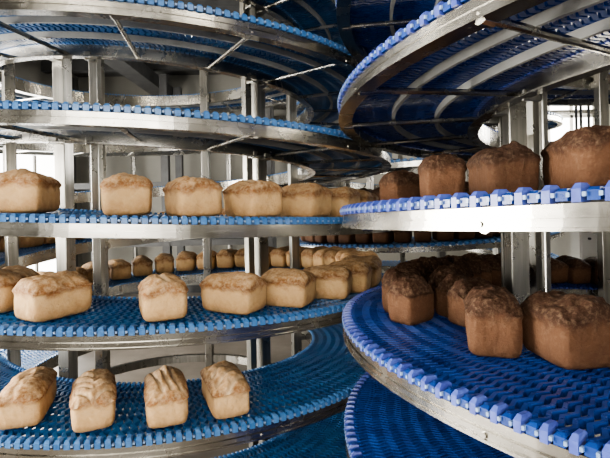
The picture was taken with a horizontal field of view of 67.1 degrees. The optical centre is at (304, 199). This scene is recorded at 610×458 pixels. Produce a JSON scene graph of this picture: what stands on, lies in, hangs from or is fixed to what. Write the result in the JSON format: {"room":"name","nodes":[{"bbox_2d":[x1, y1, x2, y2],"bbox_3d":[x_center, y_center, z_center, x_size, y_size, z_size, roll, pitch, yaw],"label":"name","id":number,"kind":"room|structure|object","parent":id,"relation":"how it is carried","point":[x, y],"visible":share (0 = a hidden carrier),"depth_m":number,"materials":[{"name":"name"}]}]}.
{"room":"processing plant","nodes":[
{"label":"processing plant","id":0,"kind":"room"},
{"bbox_2d":[0,60,82,266],"bbox_3d":[-3.655,-0.224,2.400,0.100,3.500,10.000,-1,0,0],"label":"wall","id":1,"kind":"structure","parent":0,"point":[30,70],"depth_m":6.30,"materials":[{"name":"grey paint"}]},
{"bbox_2d":[0,154,2,171],"bbox_3d":[-3.580,-0.436,5.418,0.010,0.204,0.042,-1,0,0],"label":"glass","id":2,"kind":"object","parent":1,"relation":"attached to","point":[1,155],"depth_m":5.42,"materials":[{"name":"white glass"}]},
{"bbox_2d":[17,155,53,177],"bbox_3d":[-3.581,-0.469,6.132,0.010,0.299,0.827,-1,0,0],"label":"glass","id":3,"kind":"object","parent":1,"relation":"attached to","point":[45,165],"depth_m":6.20,"materials":[{"name":"white glass"}]},
{"bbox_2d":[33,155,38,271],"bbox_3d":[-3.565,0.275,5.700,0.050,2.250,2.250,-1,0,0],"label":"frame","id":4,"kind":"object","parent":1,"relation":"attached to","point":[34,156],"visible":0.02,"depth_m":6.05,"materials":[{"name":"white metal"}]},
{"bbox_2d":[28,259,55,271],"bbox_3d":[-3.551,0.928,6.222,0.010,0.176,0.639,-1,0,0],"label":"glass","id":5,"kind":"object","parent":1,"relation":"attached to","point":[50,265],"depth_m":6.34,"materials":[{"name":"white glass"}]},
{"bbox_2d":[41,0,239,95],"bbox_3d":[0.561,-1.867,2.400,8.400,0.390,9.900,-1,0,0],"label":"trim","id":6,"kind":"structure","parent":1,"relation":"attached to","point":[142,74],"depth_m":6.21,"materials":[{"name":"paint"}]},
{"bbox_2d":[72,11,273,76],"bbox_3d":[0.556,-2.112,2.400,8.600,0.100,10.200,-1,0,0],"label":"ceiling","id":7,"kind":"structure","parent":0,"point":[266,16],"depth_m":7.25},
{"bbox_2d":[79,74,485,284],"bbox_3d":[0.594,-0.312,7.450,8.600,3.500,0.100,-1,0,0],"label":"wall","id":8,"kind":"structure","parent":0,"point":[149,167],"depth_m":7.40,"materials":[{"name":"grey paint"}]},
{"bbox_2d":[126,285,200,293],"bbox_3d":[0.629,1.377,7.390,8.400,0.120,0.020,-1,0,0],"label":"baseboard","id":9,"kind":"structure","parent":8,"relation":"attached to","point":[191,288],"depth_m":7.38,"materials":[{"name":"paint"}]},
{"bbox_2d":[550,106,591,140],"bbox_3d":[4.073,-1.336,7.370,1.100,1.000,0.010,-1,0,0],"label":"glass","id":10,"kind":"object","parent":8,"relation":"attached to","point":[556,133],"visible":0.07,"depth_m":7.37,"materials":[{"name":"white glass"}]},
{"bbox_2d":[548,106,594,141],"bbox_3d":[4.073,-1.336,7.370,1.150,1.050,0.050,-1,0,0],"label":"frame","id":11,"kind":"object","parent":8,"relation":"attached to","point":[570,117],"visible":0.06,"depth_m":7.35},
{"bbox_2d":[0,293,599,457],"bbox_3d":[0.631,1.487,2.400,8.600,0.100,10.200,-1,0,0],"label":"floor","id":12,"kind":"structure","parent":0,"point":[281,349],"depth_m":4.30,"materials":[{"name":"concrete"}]},
{"bbox_2d":[72,74,276,266],"bbox_3d":[-1.853,-0.111,6.650,2.800,3.200,0.800,-1,0,0],"label":"frame","id":13,"kind":"object","parent":12,"relation":"on","point":[163,78],"visible":0.15,"depth_m":6.26,"materials":[{"name":"paint"}]},
{"bbox_2d":[0,0,392,457],"bbox_3d":[-0.757,0.156,2.520,2.439,2.620,2.439,-1,0,18],"label":"conveyor","id":14,"kind":"object","parent":12,"relation":"on","point":[300,54],"visible":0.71,"depth_m":1.69,"materials":[{"name":"blue plastic"}]},
{"bbox_2d":[0,265,39,312],"bbox_3d":[-0.992,0.292,1.528,0.141,0.135,0.201,-1,0,4],"label":"bread loaf","id":15,"kind":"object","parent":14,"relation":"on","point":[10,276],"visible":0.6,"depth_m":1.47,"materials":[{"name":"beige food"}]},
{"bbox_2d":[0,366,57,429],"bbox_3d":[-0.885,0.621,1.473,0.135,0.126,0.262,-1,0,-17],"label":"bread loaf","id":16,"kind":"object","parent":14,"relation":"on","point":[27,398],"visible":1,"depth_m":1.38,"materials":[{"name":"beige food"}]},
{"bbox_2d":[0,168,61,212],"bbox_3d":[-0.890,-0.030,1.472,0.164,0.142,0.203,-1,0,-7],"label":"bread loaf","id":17,"kind":"object","parent":14,"relation":"on","point":[22,190],"visible":0.98,"depth_m":1.39,"materials":[{"name":"beige food"}]},
{"bbox_2d":[12,270,92,321],"bbox_3d":[-0.792,0.296,1.450,0.143,0.138,0.202,-1,0,30],"label":"bread loaf","id":18,"kind":"object","parent":14,"relation":"on","point":[55,295],"visible":1,"depth_m":1.39,"materials":[{"name":"beige food"}]},
{"bbox_2d":[69,368,116,432],"bbox_3d":[-0.674,0.627,1.467,0.135,0.126,0.261,-1,0,-24],"label":"bread loaf","id":19,"kind":"object","parent":14,"relation":"on","point":[93,396],"visible":1,"depth_m":1.37,"materials":[{"name":"beige food"}]},
{"bbox_2d":[0,208,225,251],"bbox_3d":[-0.884,0.165,2.776,2.285,0.344,1.722,-1,0,-27],"label":"bread loaves","id":20,"kind":"object","parent":14,"relation":"on","point":[24,242],"visible":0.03,"depth_m":2.79,"materials":[{"name":"brown food"}]},
{"bbox_2d":[99,173,152,215],"bbox_3d":[-0.572,-0.020,1.481,0.164,0.139,0.193,-1,0,-20],"label":"bread loaf","id":21,"kind":"object","parent":14,"relation":"on","point":[122,194],"visible":0.94,"depth_m":1.40,"materials":[{"name":"beige food"}]},
{"bbox_2d":[138,272,187,321],"bbox_3d":[-0.462,0.307,1.490,0.146,0.135,0.212,-1,0,-24],"label":"bread loaf","id":22,"kind":"object","parent":14,"relation":"on","point":[163,297],"visible":1,"depth_m":1.40,"materials":[{"name":"beige food"}]},
{"bbox_2d":[144,365,188,428],"bbox_3d":[-0.456,0.631,1.506,0.135,0.130,0.260,-1,0,-20],"label":"bread loaf","id":23,"kind":"object","parent":14,"relation":"on","point":[166,394],"visible":1,"depth_m":1.40,"materials":[{"name":"beige food"}]},
{"bbox_2d":[162,176,222,216],"bbox_3d":[-0.374,-0.013,1.537,0.164,0.138,0.192,-1,0,-33],"label":"bread loaf","id":24,"kind":"object","parent":14,"relation":"on","point":[187,196],"visible":0.93,"depth_m":1.46,"materials":[{"name":"beige food"}]},
{"bbox_2d":[38,246,378,282],"bbox_3d":[-0.880,0.478,2.823,2.288,0.345,1.651,-1,0,-22],"label":"bread loaf row","id":25,"kind":"object","parent":14,"relation":"on","point":[118,269],"visible":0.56,"depth_m":3.31},
{"bbox_2d":[200,360,249,418],"bbox_3d":[-0.276,0.637,1.576,0.134,0.131,0.262,-1,0,-23],"label":"bread loaf","id":26,"kind":"object","parent":14,"relation":"on","point":[225,390],"visible":1,"depth_m":1.48,"materials":[{"name":"beige food"}]},
{"bbox_2d":[199,271,266,314],"bbox_3d":[-0.246,0.314,1.589,0.212,0.134,0.143,-1,0,27],"label":"bread loaf","id":27,"kind":"object","parent":14,"relation":"on","point":[237,292],"visible":1,"depth_m":1.53,"materials":[{"name":"beige food"}]},
{"bbox_2d":[222,180,283,217],"bbox_3d":[-0.186,-0.006,1.636,0.160,0.137,0.203,-1,0,-41],"label":"bread loaf","id":28,"kind":"object","parent":14,"relation":"on","point":[242,198],"visible":0.94,"depth_m":1.57,"materials":[{"name":"beige food"}]},
{"bbox_2d":[261,268,315,307],"bbox_3d":[-0.067,0.321,1.711,0.202,0.134,0.139,-1,0,24],"label":"bread loaf","id":29,"kind":"object","parent":14,"relation":"on","point":[286,287],"visible":0.88,"depth_m":1.65,"materials":[{"name":"beige food"}]},
{"bbox_2d":[278,182,332,216],"bbox_3d":[-0.007,0.002,1.780,0.202,0.136,0.152,-1,0,39],"label":"bread loaf","id":30,"kind":"object","parent":14,"relation":"on","point":[309,199],"visible":0.82,"depth_m":1.71,"materials":[{"name":"beige food"}]},
{"bbox_2d":[303,264,351,299],"bbox_3d":[0.088,0.331,1.874,0.203,0.130,0.138,-1,0,15],"label":"bread loaf","id":31,"kind":"object","parent":14,"relation":"on","point":[333,282],"visible":0.73,"depth_m":1.81,"materials":[{"name":"beige food"}]},
{"bbox_2d":[327,186,360,216],"bbox_3d":[0.130,0.010,1.954,0.193,0.135,0.142,-1,0,32],"label":"bread loaf","id":32,"kind":"object","parent":14,"relation":"on","point":[341,196],"visible":0.37,"depth_m":1.88,"materials":[{"name":"beige food"}]},
{"bbox_2d":[329,260,371,292],"bbox_3d":[0.191,0.335,2.039,0.203,0.136,0.134,-1,0,19],"label":"bread loaf","id":33,"kind":"object","parent":14,"relation":"on","point":[361,271],"visible":0.5,"depth_m":1.97,"materials":[{"name":"beige food"}]},
{"bbox_2d":[340,258,380,287],"bbox_3d":[0.258,0.343,2.201,0.206,0.133,0.134,-1,0,18],"label":"bread loaf","id":34,"kind":"object","parent":14,"relation":"on","point":[373,263],"visible":0.41,"depth_m":2.15,"materials":[{"name":"beige food"}]},
{"bbox_2d":[345,255,381,280],"bbox_3d":[0.295,0.349,2.364,0.198,0.136,0.133,-1,0,8],"label":"bread loaf","id":35,"kind":"object","parent":14,"relation":"on","point":[349,256],"depth_m":2.34,"materials":[{"name":"brown food"}]},
{"bbox_2d":[356,189,373,202],"bbox_3d":[0.212,0.015,2.107,0.192,0.138,0.134,-1,0,23],"label":"bread loaf","id":36,"kind":"object","parent":14,"relation":"on","point":[366,196],"visible":0.19,"depth_m":2.04,"materials":[{"name":"brown food"}]},
{"bbox_2d":[372,193,378,200],"bbox_3d":[0.264,0.022,2.264,0.193,0.138,0.138,-1,0,14],"label":"bread loaf","id":37,"kind":"object","parent":14,"relation":"on","point":[375,198],"visible":0.08,"depth_m":2.20,"materials":[{"name":"brown food"}]},
{"bbox_2d":[297,102,564,270],"bbox_3d":[1.153,0.116,4.700,2.619,2.620,2.619,-1,0,20],"label":"conveyor","id":38,"kind":"object","parent":12,"relation":"on","point":[492,245],"visible":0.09,"depth_m":3.65,"materials":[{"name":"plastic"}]},
{"bbox_2d":[300,230,500,243],"bbox_3d":[1.039,0.258,4.123,2.412,0.290,1.244,-1,0,12],"label":"bread loaves","id":39,"kind":"object","parent":38,"relation":"on","point":[398,236],"visible":0.32,"depth_m":3.60,"materials":[{"name":"brown food"}]},
{"bbox_2d":[360,181,468,200],"bbox_3d":[1.027,-0.062,4.128,2.408,0.288,1.238,-1,0,12],"label":"bread loaves","id":40,"kind":"object","parent":38,"relation":"on","point":[376,191],"visible":0.02,"depth_m":3.64,"materials":[{"name":"brown food"}]},
{"bbox_2d":[335,0,609,457],"bbox_3d":[1.303,0.113,1.300,2.399,2.620,2.399,-1,0,-31],"label":"conveyor","id":41,"kind":"object","parent":12,"relation":"on","point":[429,77],"visible":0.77,"depth_m":1.00,"materials":[{"name":"blue plastic"}]},
{"bbox_2d":[379,169,419,200],"bbox_3d":[0.318,-0.036,1.499,0.141,0.127,0.101,-1,0,-28],"label":"bread loaf","id":42,"kind":"object","parent":41,"relation":"on","point":[402,183],"visible":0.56,"depth_m":1.45,"materials":[{"name":"brown food"}]},
{"bbox_2d":[381,267,418,283],"bbox_3d":[0.319,0.285,1.513,0.122,0.129,0.094,-1,0,-8],"label":"bread loaf","id":43,"kind":"object","parent":41,"relation":"on","point":[387,272],"visible":0.14,"depth_m":1.50,"materials":[{"name":"brown food"}]},
{"bbox_2d":[381,271,419,312],"bbox_3d":[0.301,0.280,1.398,0.122,0.129,0.094,-1,0,-19],"label":"bread loaf","id":44,"kind":"object","parent":41,"relation":"on","point":[391,277],"visible":0.24,"depth_m":1.39,"materials":[{"name":"brown food"}]},
{"bbox_2d":[390,264,421,275],"bbox_3d":[0.350,0.291,1.625,0.122,0.128,0.094,-1,0,-6],"label":"bread loaf","id":45,"kind":"object","parent":41,"relation":"on","point":[415,267],"visible":0.04,"depth_m":1.61,"materials":[{"name":"brown food"}]},
{"bbox_2d":[386,274,434,325],"bbox_3d":[0.296,0.273,1.282,0.124,0.130,0.095,-1,0,-38],"label":"bread loaf","id":46,"kind":"object","parent":41,"relation":"on","point":[410,299],"visible":1,"depth_m":1.25,"materials":[{"name":"brown food"}]},
{"bbox_2d":[396,260,426,279],"bbox_3d":[0.394,0.294,1.733,0.123,0.132,0.095,-1,0,2],"label":"bread loaf","id":47,"kind":"object","parent":41,"relation":"on","point":[419,264],"visible":0.2,"depth_m":1.72,"materials":[{"name":"brown food"}]},
{"bbox_2d":[407,258,433,282],"bbox_3d":[0.450,0.298,1.835,0.121,0.134,0.094,-1,0,13],"label":"bread loaf","id":48,"kind":"object","parent":41,"relation":"on","point":[428,266],"visible":0.18,"depth_m":1.81,"materials":[{"name":"brown food"}]},
{"bbox_2d":[419,256,441,270],"bbox_3d":[0.518,0.303,1.930,0.122,0.132,0.096,-1,0,19],"label":"bread loaf","id":49,"kind":"object","parent":41,"relation":"on","point":[435,263],"visible":0.1,"depth_m":1.90,"materials":[{"name":"brown food"}]},
{"bbox_2d":[418,153,466,196],"bbox_3d":[0.347,-0.055,1.175,0.108,0.129,0.172,-1,0,9],"label":"bread loaf","id":50,"kind":"object","parent":41,"relation":"on","point":[443,173],"visible":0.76,"depth_m":1.10,"materials":[{"name":"brown food"}]},
{"bbox_2d":[431,256,453,264],"bbox_3d":[0.595,0.310,2.016,0.121,0.127,0.093,-1,0,22],"label":"bread loaf","id":51,"kind":"object","parent":41,"relation":"on","point":[442,260],"visible":0.1,"depth_m":1.99,"materials":[{"name":"brown food"}]},
{"bbox_2d":[428,268,464,307],"bbox_3d":[0.458,0.280,1.454,0.121,0.130,0.087,-1,0,-11],"label":"bread loaf","id":52,"kind":"object","parent":41,"relation":"on","point":[439,276],"visible":0.3,"depth_m":1.44,"materials":[{"name":"brown food"}]},
{"bbox_2d":[428,267,464,282],"bbox_3d":[0.485,0.288,1.562,0.122,0.126,0.088,-1,0,-9],"label":"bread loaf","id":53,"kind":"object","parent":41,"relation":"on","point":[431,276],"visible":0.13,"depth_m":1.55,"materials":[{"name":"brown food"}]},
{"bbox_2d":[434,264,468,276],"bbox_3d":[0.525,0.294,1.665,0.121,0.125,0.088,-1,0,3],"label":"bread loaf","id":54,"kind":"object","parent":41,"relation":"on","point":[462,269],"visible":0.14,"depth_m":1.65,"materials":[{"name":"brown food"}]},
{"bbox_2d":[434,273,469,317],"bbox_3d":[0.445,0.275,1.344,0.122,0.127,0.089,-1,0,-24],"label":"bread loaf","id":55,"kind":"object","parent":41,"relation":"on","point":[440,298],"visible":0.3,"depth_m":1.32,"materials":[{"name":"brown food"}]},
{"bbox_2d":[444,255,466,261],"bbox_3d":[0.682,0.314,2.094,0.122,0.128,0.094,-1,0,29],"label":"bread loaf","id":56,"kind":"object","parent":41,"relation":"on","point":[455,258],"visible":0.08,"depth_m":2.06,"materials":[{"name":"brown food"}]},
{"bbox_2d":[446,277,490,327],"bbox_3d":[0.446,0.270,1.232,0.124,0.125,0.089,-1,0,-26],"label":"bread loaf","id":57,"kind":"object","parent":41,"relation":"on","point":[456,293],"visible":0.47,"depth_m":1.21,"materials":[{"name":"brown food"}]},
{"bbox_2d":[462,253,481,260],"bbox_3d":[0.777,0.315,2.160,0.121,0.134,0.094,-1,0,35],"label":"bread loaf","id":58,"kind":"object","parent":41,"relation":"on","point":[468,256],"visible":0.08,"depth_m":2.14,"materials":[{"name":"brown food"}]},
{"bbox_2d":[465,259,491,283],"bbox_3d":[0.722,0.310,1.934,0.121,0.126,0.088,-1,0,21],"label":"bread loaf","id":59,"kind":"object","parent":41,"relation":"on","point":[486,269],"visible":0.33,"depth_m":1.89,"materials":[{"name":"brown food"}]},
{"bbox_2d":[479,254,498,258],"bbox_3d":[0.880,0.322,2.216,0.123,0.126,0.093,-1,0,40],"label":"bread loaf","id":60,"kind":"object","parent":41,"relation":"on","point":[493,256],"visible":0.08,"depth_m":2.19,"materials":[{"name":"brown food"}]},
{"bbox_2d":[480,258,501,286],"bbox_3d":[0.809,0.314,2.004,0.122,0.126,0.087,-1,0,30],"label":"bread loaf","id":61,"kind":"object","parent":41,"relation":"on","point":[495,264],"visible":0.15,"depth_m":1.96,"materials":[{"name":"brown food"}]},
{"bbox_2d":[463,284,523,357],"bbox_3d":[0.402,0.252,0.989,0.114,0.136,0.164,-1,0,17],"label":"bread loaf","id":62,"kind":"object","parent":41,"relation":"on","point":[494,316],"visible":1,"depth_m":0.92,"materials":[{"name":"brown food"}]},
{"bbox_2d":[466,141,540,193],"bbox_3d":[0.422,-0.062,0.991,0.114,0.118,0.172,-1,0,5],"label":"bread loaf","id":63,"kind":"object","parent":41,"relation":"on","point":[512,166],"visible":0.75,"depth_m":0.91,"materials":[{"name":"brown food"}]},
{"bbox_2d":[520,290,609,369],"bbox_3d":[0.516,0.244,0.900,0.138,0.134,0.158,-1,0,-7],"label":"bread loaf","id":64,"kind":"object","parent":41,"relation":"on","point":[569,331],"visible":0.98,"depth_m":0.83,"materials":[{"name":"brown food"}]},
{"bbox_2d":[551,255,597,284],"bbox_3d":[1.419,0.342,2.224,0.628,0.148,0.242,-1,0,7],"label":"bread loaves","id":65,"kind":"object","parent":41,"relation":"on","point":[564,268],"visible":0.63,"depth_m":2.15,"materials":[{"name":"brown food"}]},
{"bbox_2d":[540,125,609,188],"bbox_3d":[0.536,-0.076,0.860,0.133,0.122,0.202,-1,0,8],"label":"bread loaf","id":66,"kind":"object","parent":41,"relation":"on","point":[581,155],"visible":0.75,"depth_m":0.79,"materials":[{"name":"brown food"}]},
{"bbox_2d":[131,98,593,258],"bbox_3d":[0.596,-0.217,7.280,8.200,2.709,0.118,-1,0,0],"label":"wall","id":67,"kind":"structure","parent":0,"point":[561,112],"depth_m":7.25,"materials":[{"name":"paint"}]},
{"bbox_2d":[550,231,570,255],"bbox_3d":[3.910,0.418,5.563,1.400,1.900,1.475,-1,0,0],"label":"wall","id":68,"kind":"structure","parent":0,"point":[560,246],"depth_m":5.74,"materials":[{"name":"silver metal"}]}
]}

